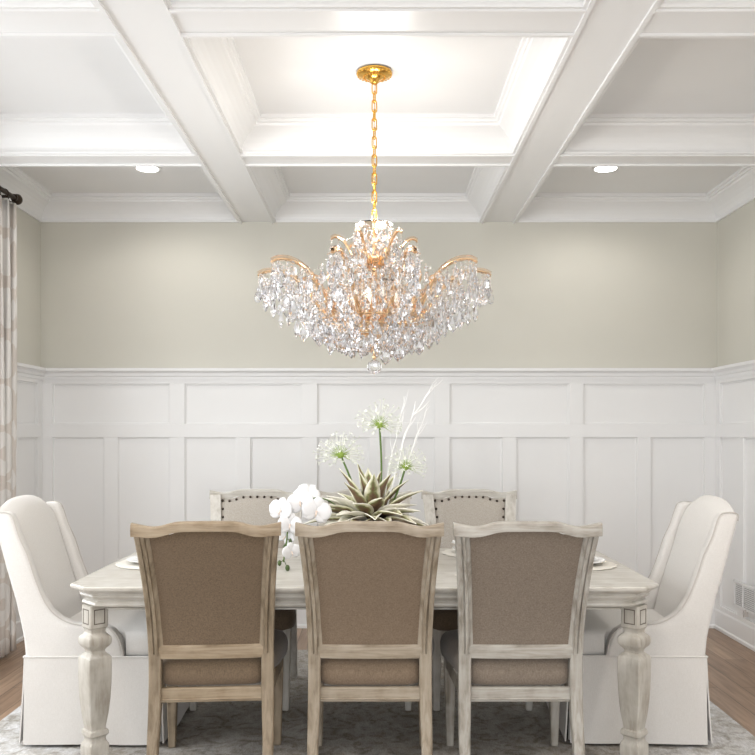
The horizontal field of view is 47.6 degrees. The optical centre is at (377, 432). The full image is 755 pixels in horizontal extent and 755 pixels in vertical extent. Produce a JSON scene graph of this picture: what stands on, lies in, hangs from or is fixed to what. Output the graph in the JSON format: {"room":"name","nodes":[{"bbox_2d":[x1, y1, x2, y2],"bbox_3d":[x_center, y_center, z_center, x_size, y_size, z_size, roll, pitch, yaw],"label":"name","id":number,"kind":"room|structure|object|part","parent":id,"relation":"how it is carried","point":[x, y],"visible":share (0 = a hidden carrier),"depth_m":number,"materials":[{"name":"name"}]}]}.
{"room":"dining room","nodes":[
{"label":"dining room","id":0,"kind":"room"},
{"bbox_2d":[17,208,40,366],"bbox_3d":[-2.399,-0.140,1.750,0.150,2.960,8.300,0,0,0],"label":"wall","id":1,"kind":"structure","parent":0,"point":[28,228],"depth_m":5.69,"materials":[{"name":"beige paint"}]},
{"bbox_2d":[0,186,22,204],"bbox_3d":[-2.245,-1.417,3.109,0.158,0.084,4.278,0,0,0],"label":"curtain rod","id":2,"kind":"object","parent":1,"relation":"attached to","point":[15,198],"visible":0.97,"depth_m":5.14,"materials":[{"name":"brown metal"}]},
{"bbox_3d":[-2.200,-1.425,3.070,0.028,0.028,4.200,0,0,0],"label":"rod","id":3,"kind":"part","parent":2,"relation":"part of","materials":[{"name":"brown metal"}]},
{"bbox_2d":[0,195,16,657],"bbox_3d":[-2.227,-0.034,4.907,0.091,2.703,0.640,0,0,0],"label":"curtain","id":4,"kind":"object","parent":2,"relation":"hanging from","point":[8,211],"visible":0.79,"depth_m":5.08,"materials":[{"name":"fabric"}]},
{"bbox_2d":[16,620,23,643],"bbox_3d":[-2.307,1.270,1.750,0.034,0.140,8.300,0,0,0],"label":"baseboard","id":5,"kind":"structure","parent":1,"relation":"attached to","point":[19,631],"depth_m":5.48,"materials":[{"name":"white paint"}]},
{"bbox_2d":[16,376,41,621],"bbox_3d":[-2.314,0.475,5.415,0.020,1.730,0.930,0,0,0],"label":"trim","id":6,"kind":"structure","parent":1,"relation":"attached to","point":[29,390],"depth_m":5.68,"materials":[{"name":"white paint"}]},
{"bbox_2d":[17,362,45,379],"bbox_3d":[-2.292,-0.406,5.270,0.064,0.080,1.260,0,0,0],"label":"trim","id":7,"kind":"structure","parent":1,"relation":"attached to","point":[24,370],"depth_m":5.62,"materials":[{"name":"white paint"}]},
{"bbox_2d":[0,0,97,8],"bbox_3d":[-1.637,-1.536,2.250,1.374,0.167,1.360,0,0,0],"label":"trim","id":8,"kind":"structure","parent":1,"relation":"attached to","point":[4,4],"depth_m":2.92,"materials":[{"name":"white paint"}]},
{"bbox_2d":[0,9,116,37],"bbox_3d":[-1.637,-1.532,3.027,1.374,0.175,0.195,0,0,0],"label":"trim","id":9,"kind":"structure","parent":1,"relation":"attached to","point":[14,23],"depth_m":3.05,"materials":[{"name":"white paint"}]},
{"bbox_2d":[0,38,193,153],"bbox_3d":[-1.637,-1.536,3.792,1.374,0.167,1.335,0,0,0],"label":"trim","id":10,"kind":"structure","parent":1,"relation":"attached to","point":[19,133],"depth_m":4.40,"materials":[{"name":"white paint"}]},
{"bbox_2d":[0,154,201,166],"bbox_3d":[-1.637,-1.532,4.550,1.374,0.175,0.180,0,0,0],"label":"trim","id":11,"kind":"structure","parent":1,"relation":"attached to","point":[6,160],"depth_m":4.57,"materials":[{"name":"white paint"}]},
{"bbox_2d":[0,38,754,192],"bbox_3d":[0.011,-1.680,1.750,5.069,0.120,8.700,0,0,0],"label":"ceiling","id":12,"kind":"structure","parent":0,"point":[38,75],"depth_m":4.00,"materials":[{"name":"paint"}]},
{"bbox_2d":[134,167,160,172],"bbox_3d":[-1.405,-1.614,5.225,0.164,0.012,0.164,0,0,0],"label":"recessed light","id":13,"kind":"object","parent":12,"relation":"in","point":[141,169],"visible":0.75,"depth_m":5.22,"materials":[{"name":"white paint"}]},
{"bbox_2d":[254,65,493,373],"bbox_3d":[-0.015,-0.942,3.828,1.068,1.357,1.033,0,0,38],"label":"chandelier","id":14,"kind":"object","parent":12,"relation":"hanging from","point":[352,303],"visible":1,"depth_m":3.67,"materials":[{"name":"glass"}]},
{"bbox_3d":[-0.300,-0.608,3.830,0.478,0.243,0.020,0,0,0],"label":"arm","id":15,"kind":"part","parent":14,"relation":"part of","materials":[{"name":"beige metal"}]},
{"bbox_3d":[-0.245,-0.608,3.662,0.478,0.243,0.020,0,0,-36],"label":"arm","id":16,"kind":"part","parent":14,"relation":"part of","materials":[{"name":"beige metal"}]},
{"bbox_3d":[-0.126,-0.808,3.817,0.168,0.136,0.035,0,0,0],"label":"arm","id":17,"kind":"part","parent":14,"relation":"part of","materials":[{"name":"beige metal"}]},
{"bbox_3d":[-0.102,-0.608,3.558,0.020,0.243,0.478,0,0,18],"label":"arm","id":18,"kind":"part","parent":14,"relation":"part of","materials":[{"name":"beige metal"}]},
{"bbox_3d":[-0.058,-0.808,3.726,0.016,0.136,0.170,0,0,23],"label":"arm","id":19,"kind":"part","parent":14,"relation":"part of","materials":[{"name":"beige metal"}]},
{"bbox_3d":[-0.040,-0.598,3.718,0.034,0.075,0.034,0,0,0],"label":"bulb","id":20,"kind":"part","parent":14,"relation":"part of","materials":[{"name":"white"}]},
{"bbox_3d":[0.053,-0.808,3.740,0.112,0.136,0.142,0,0,0],"label":"arm","id":21,"kind":"part","parent":14,"relation":"part of","materials":[{"name":"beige metal"}]},
{"bbox_3d":[0.074,-0.608,3.558,0.164,0.243,0.457,0,0,0],"label":"arm","id":22,"kind":"part","parent":14,"relation":"part of","materials":[{"name":"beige metal"}]},
{"bbox_3d":[0.098,-0.808,3.844,0.168,0.136,0.035,0,0,0],"label":"arm","id":23,"kind":"part","parent":14,"relation":"part of","materials":[{"name":"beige metal"}]},
{"bbox_3d":[0.217,-0.608,3.662,0.478,0.243,0.020,0,0,36],"label":"arm","id":24,"kind":"part","parent":14,"relation":"part of","materials":[{"name":"gold metal"}]},
{"bbox_3d":[0.272,-0.608,3.830,0.478,0.243,0.020,0,0,0],"label":"arm","id":25,"kind":"part","parent":14,"relation":"part of","materials":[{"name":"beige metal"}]},
{"bbox_2d":[183,38,571,153],"bbox_3d":[0.000,-1.536,3.792,1.430,0.167,1.335,0,0,0],"label":"trim","id":26,"kind":"structure","parent":12,"relation":"attached to","point":[218,61],"depth_m":4.35,"materials":[{"name":"white paint"}]},
{"bbox_2d":[169,9,585,37],"bbox_3d":[0.000,-1.532,3.027,1.430,0.175,0.195,0,0,0],"label":"trim","id":27,"kind":"structure","parent":12,"relation":"attached to","point":[192,23],"depth_m":3.04,"materials":[{"name":"white paint"}]},
{"bbox_2d":[165,0,589,8],"bbox_3d":[0.000,-1.536,2.250,1.430,0.167,1.360,0,0,0],"label":"trim","id":28,"kind":"structure","parent":12,"relation":"attached to","point":[172,4],"depth_m":2.92,"materials":[{"name":"white paint"}]},
{"bbox_2d":[240,154,514,166],"bbox_3d":[0.000,-1.532,4.550,1.430,0.175,0.180,0,0,0],"label":"trim","id":29,"kind":"structure","parent":12,"relation":"attached to","point":[251,160],"depth_m":4.57,"materials":[{"name":"white paint"}]},
{"bbox_2d":[481,0,661,223],"bbox_3d":[0.833,-1.532,1.750,0.235,0.175,8.300,0,0,0],"label":"ceiling beam","id":30,"kind":"structure","parent":12,"relation":"attached to","point":[604,35],"depth_m":3.65,"materials":[{"name":"white paint"}]},
{"bbox_2d":[592,167,619,172],"bbox_3d":[1.395,-1.614,5.225,0.164,0.012,0.164,0,0,0],"label":"recessed light","id":31,"kind":"object","parent":12,"relation":"in","point":[595,169],"visible":0.75,"depth_m":5.22,"materials":[{"name":"white paint"}]},
{"bbox_2d":[553,154,754,166],"bbox_3d":[1.647,-1.532,4.550,1.395,0.175,0.180,0,0,0],"label":"trim","id":32,"kind":"structure","parent":12,"relation":"attached to","point":[564,160],"depth_m":4.57,"materials":[{"name":"white paint"}]},
{"bbox_2d":[561,38,754,153],"bbox_3d":[1.647,-1.536,3.792,1.395,0.167,1.335,0,0,0],"label":"trim","id":33,"kind":"structure","parent":12,"relation":"attached to","point":[597,133],"depth_m":4.40,"materials":[{"name":"white paint"}]},
{"bbox_2d":[638,9,754,37],"bbox_3d":[1.647,-1.532,3.027,1.395,0.175,0.195,0,0,0],"label":"trim","id":34,"kind":"structure","parent":12,"relation":"attached to","point":[664,23],"depth_m":3.05,"materials":[{"name":"white paint"}]},
{"bbox_2d":[657,0,754,8],"bbox_3d":[1.647,-1.536,2.250,1.395,0.167,1.360,0,0,0],"label":"trim","id":35,"kind":"structure","parent":12,"relation":"attached to","point":[665,4],"depth_m":2.92,"materials":[{"name":"white paint"}]},
{"bbox_2d":[0,628,754,735],"bbox_3d":[0.011,1.400,1.750,5.069,0.120,8.700,0,0,0],"label":"floor","id":36,"kind":"structure","parent":0,"point":[731,665],"depth_m":4.71,"materials":[{"name":"brown wood"}]},
{"bbox_2d":[0,650,754,754],"bbox_3d":[-0.045,1.335,3.275,3.400,0.010,3.950,0,0,0],"label":"area rug","id":37,"kind":"object","parent":36,"relation":"on","point":[221,727],"visible":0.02,"depth_m":3.81,"materials":[{"name":"carpet"}]},
{"bbox_2d":[0,495,189,744],"bbox_3d":[-1.275,0.808,3.920,0.749,1.042,0.622,0,0,0],"label":"slipcovered chair","id":38,"kind":"object","parent":37,"relation":"on","point":[42,555],"visible":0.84,"depth_m":3.63,"materials":[{"name":"beige fabric"}]},
{"bbox_3d":[-1.522,0.618,3.920,0.260,0.674,0.556,0,0,0],"label":"backrest","id":39,"kind":"part","parent":38,"relation":"part of","materials":[{"name":"beige fabric"}]},
{"bbox_3d":[-1.190,0.899,3.920,0.538,0.111,0.563,0,0,0],"label":"seat","id":40,"kind":"part","parent":38,"relation":"part of","materials":[{"name":"beige fabric"}]},
{"bbox_2d":[130,521,287,754],"bbox_3d":[-0.626,0.820,3.343,0.538,1.019,0.713,0,0,-4],"label":"dining chair","id":41,"kind":"object","parent":37,"relation":"on","point":[209,587],"visible":1,"depth_m":3.13,"materials":[{"name":"beige fabric"}]},
{"bbox_3d":[-0.825,0.637,3.096,0.063,0.596,0.203,0,0,6],"label":"post","id":42,"kind":"part","parent":41,"relation":"part of","materials":[{"name":"wood"}]},
{"bbox_3d":[-0.819,1.132,3.127,0.047,0.395,0.136,0,0,-4],"label":"leg","id":43,"kind":"part","parent":41,"relation":"part of","materials":[{"name":"wood"}]},
{"bbox_3d":[-0.869,1.132,3.623,0.050,0.395,0.050,0,0,-4],"label":"leg","id":44,"kind":"part","parent":41,"relation":"part of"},
{"bbox_3d":[-0.604,0.339,3.017,0.524,0.057,0.057,0,0,-4],"label":"crest rail","id":45,"kind":"part","parent":41,"relation":"part of","materials":[{"name":"wood"}]},
{"bbox_3d":[-0.610,0.563,3.098,0.406,0.447,0.170,0,0,-4],"label":"backrest","id":46,"kind":"part","parent":41,"relation":"part of","materials":[{"name":"beige fabric"}]},
{"bbox_3d":[-0.615,0.807,3.168,0.384,0.050,0.038,0,0,-4],"label":"rail","id":47,"kind":"part","parent":41,"relation":"part of","materials":[{"name":"wood"}]},
{"bbox_3d":[-0.632,0.964,3.412,0.486,0.068,0.493,0,0,-4],"label":"seat frame","id":48,"kind":"part","parent":41,"relation":"part of","materials":[{"name":"wood"}]},
{"bbox_3d":[-0.633,0.886,3.435,0.535,0.114,0.524,0,0,-4],"label":"seat","id":49,"kind":"part","parent":41,"relation":"part of","materials":[{"name":"beige fabric"}]},
{"bbox_3d":[-0.407,1.132,3.155,0.047,0.395,0.136,0,0,-4],"label":"leg","id":50,"kind":"part","parent":41,"relation":"part of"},
{"bbox_3d":[-0.397,0.637,3.126,0.063,0.596,0.203,0,0,-14],"label":"post","id":51,"kind":"part","parent":41,"relation":"part of","materials":[{"name":"wood"}]},
{"bbox_3d":[-0.426,1.132,3.654,0.050,0.395,0.050,0,0,-4],"label":"leg","id":52,"kind":"part","parent":41,"relation":"part of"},
{"bbox_2d":[189,489,301,710],"bbox_3d":[-0.663,0.820,4.402,0.538,1.019,0.713,0,0,0],"label":"dining chair","id":53,"kind":"object","parent":37,"relation":"on","point":[251,507],"visible":0.24,"depth_m":4.65,"materials":[{"name":"beige fabric"}]},
{"bbox_3d":[-0.884,1.132,4.105,0.050,0.395,0.050,0,0,0],"label":"leg","id":54,"kind":"part","parent":53,"relation":"part of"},
{"bbox_3d":[-0.876,0.637,4.635,0.063,0.596,0.203,0,0,-10],"label":"post","id":55,"kind":"part","parent":53,"relation":"part of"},
{"bbox_3d":[-0.662,0.339,4.729,0.524,0.057,0.057,0,0,0],"label":"crest rail","id":56,"kind":"part","parent":53,"relation":"part of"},
{"bbox_3d":[-0.662,0.563,4.647,0.406,0.447,0.170,0,0,0],"label":"backrest","id":57,"kind":"part","parent":53,"relation":"part of","materials":[{"name":"beige fabric"}]},
{"bbox_3d":[-0.662,0.886,4.309,0.535,0.114,0.524,0,0,0],"label":"seat","id":58,"kind":"part","parent":53,"relation":"part of","materials":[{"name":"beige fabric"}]},
{"bbox_3d":[-0.440,1.132,4.105,0.050,0.395,0.050,0,0,0],"label":"leg","id":59,"kind":"part","parent":53,"relation":"part of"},
{"bbox_3d":[-0.456,1.132,4.604,0.047,0.395,0.136,0,0,0],"label":"leg","id":60,"kind":"part","parent":53,"relation":"part of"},
{"bbox_3d":[-0.448,0.637,4.635,0.063,0.596,0.203,0,0,10],"label":"post","id":61,"kind":"part","parent":53,"relation":"part of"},
{"bbox_2d":[70,548,658,754],"bbox_3d":[-0.050,0.955,3.765,2.270,0.750,1.090,0,0,0],"label":"dining table","id":62,"kind":"object","parent":37,"relation":"on","point":[111,587],"visible":0.49,"depth_m":3.28,"materials":[{"name":"white wood"}]},
{"bbox_3d":[-1.094,0.706,3.311,0.076,0.058,0.076,0,0,-45],"label":"panel moulding","id":63,"kind":"part","parent":62,"relation":"part of","materials":[{"name":"beige wood"}]},
{"bbox_3d":[-1.094,0.996,3.311,0.095,0.666,0.095,0,0,45],"label":"leg","id":64,"kind":"part","parent":62,"relation":"part of","materials":[{"name":"wood"}]},
{"bbox_2d":[115,560,139,569],"bbox_3d":[-0.975,0.576,3.800,0.372,0.006,0.378,0,0,-11],"label":"placemat","id":65,"kind":"object","parent":62,"relation":"on","point":[125,564],"visible":0.21,"depth_m":3.72,"materials":[{"name":"white"}]},
{"bbox_2d":[126,555,137,562],"bbox_3d":[-0.975,0.563,3.800,0.272,0.020,0.272,0,0,0],"label":"dinner plate","id":66,"kind":"object","parent":65,"relation":"on","point":[132,558],"visible":0.14,"depth_m":3.77,"materials":[{"name":"white ceramic"}]},
{"bbox_2d":[442,549,455,556],"bbox_3d":[0.495,0.576,4.115,0.378,0.006,0.372,0,0,-9],"label":"placemat","id":67,"kind":"object","parent":62,"relation":"on","point":[450,552],"visible":0.16,"depth_m":4.10,"materials":[{"name":"white"}]},
{"bbox_2d":[592,561,617,570],"bbox_3d":[0.865,0.576,3.770,0.372,0.006,0.378,0,0,17],"label":"placemat","id":68,"kind":"object","parent":62,"relation":"on","point":[605,565],"visible":0.15,"depth_m":3.68,"materials":[{"name":"white"}]},
{"bbox_2d":[593,556,604,563],"bbox_3d":[0.865,0.563,3.770,0.272,0.020,0.272,0,0,0],"label":"dinner plate","id":69,"kind":"object","parent":68,"relation":"on","point":[598,559],"visible":0.11,"depth_m":3.75,"materials":[{"name":"white ceramic"}]},
{"bbox_3d":[0.994,0.996,3.311,0.095,0.666,0.095,0,0,45],"label":"leg","id":70,"kind":"part","parent":62,"relation":"part of","materials":[{"name":"wood"}]},
{"bbox_3d":[0.994,0.706,3.311,0.076,0.058,0.076,0,0,-45],"label":"panel moulding","id":71,"kind":"part","parent":62,"relation":"part of","materials":[{"name":"beige wood"}]},
{"bbox_3d":[-0.030,0.490,3.765,0.256,0.180,0.256,0,0,0],"label":"flower bowl","id":72,"kind":"object","parent":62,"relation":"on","visible":0},
{"bbox_2d":[269,484,341,570],"bbox_3d":[-0.265,0.400,3.643,0.389,0.364,0.129,0,0,-15],"label":"orchid spray","id":73,"kind":"object","parent":72,"relation":"in","point":[307,498],"visible":0.96,"depth_m":3.60,"materials":[{"name":"white"}]},
{"bbox_3d":[-0.243,0.409,3.668,0.339,0.269,0.013,0,0,-25],"label":"stem","id":74,"kind":"part","parent":73,"relation":"part of","materials":[{"name":"green"}]},
{"bbox_2d":[303,464,427,525],"bbox_3d":[-0.028,0.286,3.769,0.533,0.305,0.523,0,0,38],"label":"rosette","id":75,"kind":"object","parent":72,"relation":"in","point":[367,504],"visible":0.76,"depth_m":3.69,"materials":[{"name":"green plant"}]},
{"bbox_2d":[313,431,364,479],"bbox_3d":[-0.170,0.195,3.765,0.232,0.412,0.247,0,0,0],"label":"flower","id":76,"kind":"object","parent":75,"relation":"in","point":[339,453],"visible":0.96,"depth_m":3.76,"materials":[{"name":"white plant"}]},
{"bbox_3d":[-0.111,0.248,3.760,0.112,0.306,0.010,0,0,6],"label":"stem","id":77,"kind":"part","parent":76,"relation":"part of","materials":[{"name":"green"}]},
{"bbox_2d":[384,445,427,501],"bbox_3d":[0.119,0.226,3.767,0.205,0.352,0.188,0,0,0],"label":"flower","id":78,"kind":"object","parent":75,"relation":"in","point":[405,466],"visible":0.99,"depth_m":3.76,"materials":[{"name":"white plant"}]},
{"bbox_3d":[0.072,0.275,3.771,0.112,0.253,0.010,0,0,6],"label":"stem","id":79,"kind":"part","parent":78,"relation":"part of","materials":[{"name":"green"}]},
{"bbox_2d":[355,398,401,482],"bbox_3d":[0.005,0.123,3.771,0.216,0.553,0.207,0,0,0],"label":"flower","id":80,"kind":"object","parent":72,"relation":"in","point":[379,424],"visible":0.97,"depth_m":3.76,"materials":[{"name":"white plant"}]},
{"bbox_3d":[0.011,0.182,3.765,0.021,0.435,0.009,0,0,0],"label":"stem","id":81,"kind":"part","parent":80,"relation":"part of","materials":[{"name":"green"}]},
{"bbox_2d":[383,389,408,498],"bbox_3d":[0.072,0.102,3.823,0.132,0.596,0.057,0,0,-25],"label":"branch","id":82,"kind":"object","parent":72,"relation":"in","point":[399,424],"visible":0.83,"depth_m":3.82,"materials":[{"name":"white"}]},
{"bbox_2d":[395,405,429,493],"bbox_3d":[0.128,0.135,3.814,0.210,0.531,0.044,0,0,-13],"label":"branch","id":83,"kind":"object","parent":72,"relation":"in","point":[418,433],"visible":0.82,"depth_m":3.82,"materials":[{"name":"white"}]},
{"bbox_2d":[387,377,439,504],"bbox_3d":[0.154,0.077,3.788,0.281,0.647,0.045,0,0,-6],"label":"branch","id":84,"kind":"object","parent":72,"relation":"in","point":[431,387],"visible":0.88,"depth_m":3.78,"materials":[{"name":"white"}]},
{"bbox_2d":[319,489,411,710],"bbox_3d":[-0.076,0.820,4.402,0.538,1.019,0.713,0,0,0],"label":"dining chair","id":85,"kind":"object","parent":37,"relation":"on","point":[346,491],"visible":0.02,"depth_m":4.70,"materials":[{"name":"beige fabric"}]},
{"bbox_3d":[-0.289,0.637,4.635,0.063,0.596,0.203,0,0,-10],"label":"post","id":86,"kind":"part","parent":85,"relation":"part of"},
{"bbox_3d":[-0.075,0.339,4.729,0.524,0.057,0.057,0,0,0],"label":"crest rail","id":87,"kind":"part","parent":85,"relation":"part of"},
{"bbox_3d":[0.140,0.637,4.635,0.063,0.596,0.203,0,0,10],"label":"post","id":88,"kind":"part","parent":85,"relation":"part of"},
{"bbox_3d":[0.147,1.132,4.105,0.050,0.395,0.050,0,0,0],"label":"leg","id":89,"kind":"part","parent":85,"relation":"part of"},
{"bbox_2d":[295,521,443,754],"bbox_3d":[-0.027,0.820,3.343,0.538,1.019,0.713,0,0,0],"label":"dining chair","id":90,"kind":"object","parent":37,"relation":"on","point":[369,586],"visible":1,"depth_m":3.13,"materials":[{"name":"beige fabric"}]},
{"bbox_3d":[-0.242,0.637,3.111,0.063,0.596,0.203,0,0,10],"label":"post","id":91,"kind":"part","parent":90,"relation":"part of","materials":[{"name":"wood"}]},
{"bbox_3d":[-0.234,1.132,3.141,0.047,0.395,0.136,0,0,0],"label":"leg","id":92,"kind":"part","parent":90,"relation":"part of","materials":[{"name":"wood"}]},
{"bbox_3d":[-0.250,1.132,3.640,0.050,0.395,0.050,0,0,0],"label":"leg","id":93,"kind":"part","parent":90,"relation":"part of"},
{"bbox_3d":[-0.028,0.339,3.016,0.524,0.057,0.057,0,0,0],"label":"crest rail","id":94,"kind":"part","parent":90,"relation":"part of","materials":[{"name":"wood"}]},
{"bbox_3d":[-0.028,0.563,3.098,0.406,0.447,0.170,0,0,0],"label":"backrest","id":95,"kind":"part","parent":90,"relation":"part of","materials":[{"name":"beige fabric"}]},
{"bbox_3d":[-0.028,0.964,3.413,0.486,0.068,0.493,0,0,0],"label":"seat frame","id":96,"kind":"part","parent":90,"relation":"part of","materials":[{"name":"wood"}]},
{"bbox_3d":[-0.028,0.807,3.168,0.384,0.050,0.038,0,0,0],"label":"rail","id":97,"kind":"part","parent":90,"relation":"part of","materials":[{"name":"wood"}]},
{"bbox_3d":[-0.028,0.886,3.436,0.535,0.114,0.524,0,0,0],"label":"seat","id":98,"kind":"part","parent":90,"relation":"part of","materials":[{"name":"beige fabric"}]},
{"bbox_3d":[0.194,1.132,3.640,0.050,0.395,0.050,0,0,0],"label":"leg","id":99,"kind":"part","parent":90,"relation":"part of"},
{"bbox_3d":[0.178,1.132,3.141,0.047,0.395,0.136,0,0,0],"label":"leg","id":100,"kind":"part","parent":90,"relation":"part of","materials":[{"name":"wood"}]},
{"bbox_3d":[0.186,0.637,3.111,0.063,0.596,0.203,0,0,-10],"label":"post","id":101,"kind":"part","parent":90,"relation":"part of","materials":[{"name":"wood"}]},
{"bbox_2d":[421,489,532,710],"bbox_3d":[0.504,0.820,4.402,0.538,1.019,0.713,0,0,0],"label":"dining chair","id":102,"kind":"object","parent":37,"relation":"on","point":[472,507],"visible":0.37,"depth_m":4.66,"materials":[{"name":"beige fabric"}]},
{"bbox_3d":[0.290,0.637,4.635,0.063,0.596,0.203,0,0,-10],"label":"post","id":103,"kind":"part","parent":102,"relation":"part of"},
{"bbox_3d":[0.283,1.132,4.105,0.050,0.395,0.050,0,0,0],"label":"leg","id":104,"kind":"part","parent":102,"relation":"part of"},
{"bbox_3d":[0.505,0.886,4.309,0.535,0.114,0.524,0,0,0],"label":"seat","id":105,"kind":"part","parent":102,"relation":"part of","materials":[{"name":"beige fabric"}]},
{"bbox_3d":[0.505,0.339,4.729,0.524,0.057,0.057,0,0,0],"label":"crest rail","id":106,"kind":"part","parent":102,"relation":"part of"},
{"bbox_3d":[0.505,0.563,4.647,0.406,0.447,0.170,0,0,0],"label":"backrest","id":107,"kind":"part","parent":102,"relation":"part of","materials":[{"name":"beige fabric"}]},
{"bbox_3d":[0.720,0.637,4.635,0.063,0.596,0.203,0,0,10],"label":"post","id":108,"kind":"part","parent":102,"relation":"part of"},
{"bbox_3d":[0.727,1.132,4.105,0.050,0.395,0.050,0,0,0],"label":"leg","id":109,"kind":"part","parent":102,"relation":"part of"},
{"bbox_2d":[440,521,602,754],"bbox_3d":[0.531,0.820,3.343,0.538,1.019,0.713,0,0,0],"label":"dining chair","id":110,"kind":"object","parent":37,"relation":"on","point":[523,586],"visible":1,"depth_m":3.14,"materials":[{"name":"beige fabric"}]},
{"bbox_3d":[0.308,1.132,3.640,0.050,0.395,0.050,0,0,0],"label":"leg","id":111,"kind":"part","parent":110,"relation":"part of","materials":[{"name":"wood"}]},
{"bbox_3d":[0.316,0.637,3.111,0.063,0.596,0.203,0,0,10],"label":"post","id":112,"kind":"part","parent":110,"relation":"part of","materials":[{"name":"wood"}]},
{"bbox_3d":[0.324,1.132,3.141,0.047,0.395,0.136,0,0,0],"label":"leg","id":113,"kind":"part","parent":110,"relation":"part of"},
{"bbox_3d":[0.530,0.886,3.436,0.535,0.114,0.524,0,0,0],"label":"seat","id":114,"kind":"part","parent":110,"relation":"part of","materials":[{"name":"beige fabric"}]},
{"bbox_3d":[0.530,0.964,3.413,0.486,0.068,0.493,0,0,0],"label":"seat frame","id":115,"kind":"part","parent":110,"relation":"part of","materials":[{"name":"wood"}]},
{"bbox_3d":[0.530,0.807,3.168,0.384,0.050,0.038,0,0,0],"label":"rail","id":116,"kind":"part","parent":110,"relation":"part of","materials":[{"name":"wood"}]},
{"bbox_3d":[0.530,0.563,3.098,0.406,0.447,0.170,0,0,0],"label":"backrest","id":117,"kind":"part","parent":110,"relation":"part of","materials":[{"name":"beige fabric"}]},
{"bbox_3d":[0.530,0.339,3.016,0.524,0.057,0.057,0,0,0],"label":"crest rail","id":118,"kind":"part","parent":110,"relation":"part of","materials":[{"name":"wood"}]},
{"bbox_3d":[0.752,1.132,3.640,0.050,0.395,0.050,0,0,0],"label":"leg","id":119,"kind":"part","parent":110,"relation":"part of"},
{"bbox_3d":[0.737,1.132,3.141,0.047,0.395,0.136,0,0,0],"label":"leg","id":120,"kind":"part","parent":110,"relation":"part of","materials":[{"name":"wood"}]},
{"bbox_3d":[0.745,0.637,3.111,0.063,0.596,0.203,0,0,-10],"label":"post","id":121,"kind":"part","parent":110,"relation":"part of","materials":[{"name":"wood"}]},
{"bbox_2d":[545,495,738,744],"bbox_3d":[1.183,0.808,3.928,0.749,1.042,0.622,0,0,2],"label":"slipcovered chair","id":122,"kind":"object","parent":37,"relation":"on","point":[690,562],"visible":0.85,"depth_m":3.63,"materials":[{"name":"beige fabric"}]},
{"bbox_3d":[1.099,0.899,3.931,0.538,0.111,0.563,0,0,2],"label":"seat","id":123,"kind":"part","parent":122,"relation":"part of","materials":[{"name":"beige fabric"}]},
{"bbox_3d":[1.430,0.618,3.920,0.260,0.674,0.556,0,0,2],"label":"backrest","id":124,"kind":"part","parent":122,"relation":"part of","materials":[{"name":"beige fabric"}]},
{"bbox_2d":[41,222,716,367],"bbox_3d":[0.011,-0.140,5.975,4.969,2.960,0.150,0,0,0],"label":"wall","id":125,"kind":"structure","parent":0,"point":[114,294],"depth_m":5.90,"materials":[{"name":"beige paint"}]},
{"bbox_2d":[0,167,237,221],"bbox_3d":[-1.637,-1.536,5.270,1.374,0.167,1.260,0,0,0],"label":"trim","id":126,"kind":"structure","parent":125,"relation":"attached to","point":[43,205],"depth_m":5.82,"materials":[{"name":"white paint"}]},
{"bbox_2d":[93,0,273,223],"bbox_3d":[-0.833,-1.532,1.750,0.235,0.175,8.300,0,0,0],"label":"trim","id":127,"kind":"structure","parent":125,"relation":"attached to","point":[150,35],"depth_m":3.65,"materials":[{"name":"white paint"}]},
{"bbox_2d":[247,167,507,221],"bbox_3d":[0.000,-1.536,5.270,1.430,0.167,1.260,0,0,0],"label":"trim","id":128,"kind":"structure","parent":125,"relation":"attached to","point":[282,205],"depth_m":5.80,"materials":[{"name":"white paint"}]},
{"bbox_2d":[42,380,715,607],"bbox_3d":[0.011,0.475,5.890,4.669,1.730,0.020,0,0,0],"label":"wainscoting","id":129,"kind":"structure","parent":125,"relation":"attached to","point":[621,455],"depth_m":5.90,"materials":[{"name":"white paint"}]},
{"bbox_2d":[43,368,714,379],"bbox_3d":[0.011,-0.406,5.868,4.669,0.080,0.064,0,0,0],"label":"trim","id":130,"kind":"structure","parent":125,"relation":"attached to","point":[50,373],"depth_m":5.86,"materials":[{"name":"white paint"}]},
{"bbox_2d":[297,608,714,627],"bbox_3d":[0.011,1.270,5.883,4.669,0.140,0.034,0,0,0],"label":"baseboard","id":131,"kind":"structure","parent":125,"relation":"attached to","point":[301,614],"depth_m":5.87,"materials":[{"name":"white paint"}]},
{"bbox_2d":[517,167,754,221],"bbox_3d":[1.647,-1.536,5.270,1.395,0.167,1.260,0,0,0],"label":"trim","id":132,"kind":"structure","parent":125,"relation":"attached to","point":[736,191],"depth_m":5.82,"materials":[{"name":"white paint"}]},
{"bbox_2d":[717,199,754,366],"bbox_3d":[2.420,-0.140,1.750,0.150,2.960,8.300,0,0,0],"label":"wall","id":133,"kind":"structure","parent":0,"point":[736,231],"depth_m":5.60,"materials":[{"name":"beige paint"}]},
{"bbox_2d":[712,360,754,379],"bbox_3d":[2.313,-0.406,1.750,0.064,0.080,8.300,0,0,0],"label":"trim","id":134,"kind":"structure","parent":133,"relation":"attached to","point":[747,367],"depth_m":5.51,"materials":[{"name":"white paint"}]},
{"bbox_2d":[714,608,754,651],"bbox_3d":[2.328,1.270,1.750,0.034,0.140,8.300,0,0,0],"label":"baseboard","id":135,"kind":"structure","parent":133,"relation":"attached to","point":[728,625],"depth_m":5.54,"materials":[{"name":"white paint"}]},
{"bbox_2d":[716,374,754,627],"bbox_3d":[2.335,0.475,1.740,0.020,1.730,8.280,0,0,0],"label":"trim","id":136,"kind":"structure","parent":133,"relation":"attached to","point":[735,396],"depth_m":5.54,"materials":[{"name":"white paint"}]},
{"bbox_2d":[733,579,754,617],"bbox_3d":[2.309,1.053,5.390,0.029,0.206,0.330,0,0,0],"label":"air vent","id":137,"kind":"object","parent":133,"relation":"attached to","point":[743,594],"visible":1,"depth_m":5.39,"materials":[{"name":"metal"}]}
]}

